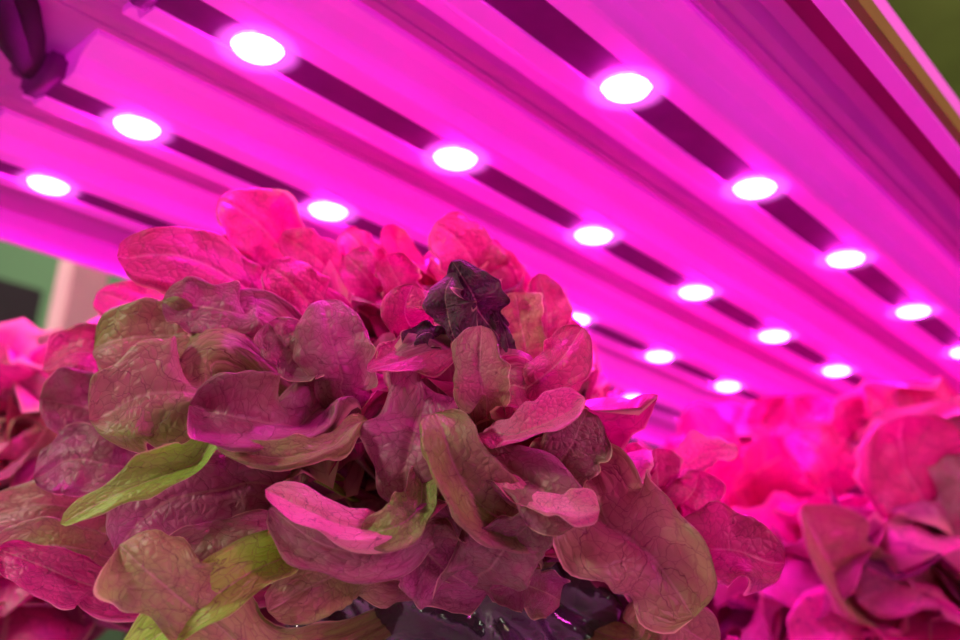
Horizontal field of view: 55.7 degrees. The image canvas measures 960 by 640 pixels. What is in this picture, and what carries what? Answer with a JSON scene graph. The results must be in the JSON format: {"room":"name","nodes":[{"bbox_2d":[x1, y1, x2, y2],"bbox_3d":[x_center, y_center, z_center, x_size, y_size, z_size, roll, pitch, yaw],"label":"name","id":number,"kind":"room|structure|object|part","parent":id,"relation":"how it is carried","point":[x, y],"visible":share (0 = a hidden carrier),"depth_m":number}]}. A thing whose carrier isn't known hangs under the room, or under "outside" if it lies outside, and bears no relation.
{"room":"indoor vertical farm","nodes":[
{"label":"indoor vertical farm","id":0,"kind":"room"},
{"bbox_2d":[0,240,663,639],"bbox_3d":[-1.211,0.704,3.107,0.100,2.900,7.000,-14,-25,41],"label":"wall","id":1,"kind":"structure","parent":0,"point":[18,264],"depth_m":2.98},
{"bbox_2d":[886,0,959,100],"bbox_3d":[0.735,-1.150,1.976,5.100,0.100,7.100,-14,-25,41],"label":"wall","id":2,"kind":"structure","parent":0,"point":[934,25],"depth_m":2.64},
{"bbox_3d":[0.549,1.656,1.004,5.100,0.050,7.000,-14,-25,41],"label":"floor","id":3,"kind":"structure","parent":0,"visible":0},
{"bbox_2d":[0,259,108,330],"bbox_3d":[-1.024,0.414,1.411,1.100,2.400,0.570,-14,-25,41],"label":"storage rack","id":4,"kind":"object","parent":3,"relation":"on","point":[76,287],"visible":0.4,"depth_m":1.25},
{"bbox_3d":[-0.576,0.345,1.131,0.050,2.400,0.053,-14,-25,41],"label":"post","id":5,"kind":"part","parent":4,"relation":"part of"},
{"bbox_2d":[0,0,959,450],"bbox_3d":[0.314,0.688,0.707,0.539,1.574,1.800,-14,-25,41],"label":"rack","id":6,"kind":"object","parent":3,"relation":"on","point":[852,67],"visible":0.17,"depth_m":0.45},
{"bbox_2d":[0,108,225,234],"bbox_3d":[-0.209,-0.083,0.518,0.088,0.019,0.150,-14,-25,41],"label":"light","id":7,"kind":"object","parent":6,"relation":"attached to","point":[41,160],"depth_m":0.52},
{"bbox_2d":[259,607,284,625],"bbox_3d":[-0.060,0.157,0.645,0.226,0.193,0.252,-14,-25,42],"label":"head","id":8,"kind":"object","parent":6,"relation":"on","point":[263,610],"visible":0.02,"depth_m":0.57},
{"bbox_3d":[0.158,0.115,1.081,0.016,0.038,1.740,-14,-25,41],"label":"rail","id":9,"kind":"part","parent":6,"relation":"part of"},
{"bbox_2d":[10,28,834,405],"bbox_3d":[0.325,0.092,0.956,0.082,0.019,1.582,-14,-25,41],"label":"light","id":10,"kind":"object","parent":6,"relation":"attached to","point":[106,85],"visible":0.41,"depth_m":0.50},
{"bbox_2d":[0,0,45,78],"bbox_3d":[-0.197,-0.132,0.369,0.033,0.027,0.107,3,-18,1],"label":"power cable","id":11,"kind":"object","parent":10,"relation":"attached to","point":[22,31],"visible":1,"depth_m":0.38},
{"bbox_2d":[283,562,628,639],"bbox_3d":[-0.002,0.140,0.377,0.175,0.080,0.173,-14,-25,41],"label":"plastic film","id":12,"kind":"object","parent":6,"relation":"on","point":[584,608],"visible":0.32,"depth_m":0.31},
{"bbox_2d":[122,0,932,392],"bbox_3d":[0.401,0.073,0.887,0.082,0.019,1.582,-14,-25,41],"label":"light","id":13,"kind":"object","parent":6,"relation":"attached to","point":[342,62],"visible":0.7,"depth_m":0.47},
{"bbox_2d":[597,351,717,422],"bbox_3d":[0.160,0.061,0.891,0.088,0.019,0.272,-14,-25,41],"label":"light","id":14,"kind":"object","parent":6,"relation":"attached to","point":[631,381],"depth_m":0.91},
{"bbox_2d":[418,0,959,378],"bbox_3d":[0.478,0.054,0.819,0.082,0.019,1.582,-14,-25,41],"label":"light","id":15,"kind":"object","parent":6,"relation":"attached to","point":[658,77],"visible":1,"depth_m":0.44},
{"bbox_2d":[714,377,959,639],"bbox_3d":[0.278,0.146,0.575,0.263,0.219,0.266,2,-18,2],"label":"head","id":16,"kind":"object","parent":6,"relation":"on","point":[863,509],"visible":0.98,"depth_m":0.48},
{"bbox_3d":[0.535,0.033,0.741,0.004,0.010,1.740,-14,-25,41],"label":"rail","id":17,"kind":"part","parent":6,"relation":"part of"},
{"bbox_3d":[0.204,0.276,0.711,0.082,0.056,0.082,-14,-25,41],"label":"pot","id":18,"kind":"object","parent":6,"relation":"on","visible":0},
{"bbox_2d":[664,393,832,639],"bbox_3d":[0.201,0.177,0.733,0.281,0.233,0.293,-14,-25,41],"label":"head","id":19,"kind":"object","parent":18,"relation":"in","point":[758,430],"visible":0.28,"depth_m":0.70},
{"bbox_3d":[-0.004,0.153,0.374,0.082,0.056,0.082,-14,-25,41],"label":"pot","id":20,"kind":"object","parent":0,"visible":0},
{"bbox_2d":[0,188,784,639],"bbox_3d":[-0.009,0.047,0.401,0.283,0.217,0.336,-14,-25,41],"label":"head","id":21,"kind":"object","parent":20,"relation":"in","point":[290,420],"visible":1,"depth_m":0.28},
{"bbox_3d":[-0.255,0.175,0.483,0.082,0.056,0.082,-14,-25,41],"label":"pot","id":22,"kind":"object","parent":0,"visible":0},
{"bbox_2d":[0,316,133,639],"bbox_3d":[-0.242,0.092,0.505,0.261,0.192,0.269,9,-19,-17],"label":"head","id":23,"kind":"object","parent":22,"relation":"in","point":[24,433],"visible":0.13,"depth_m":0.44}
]}

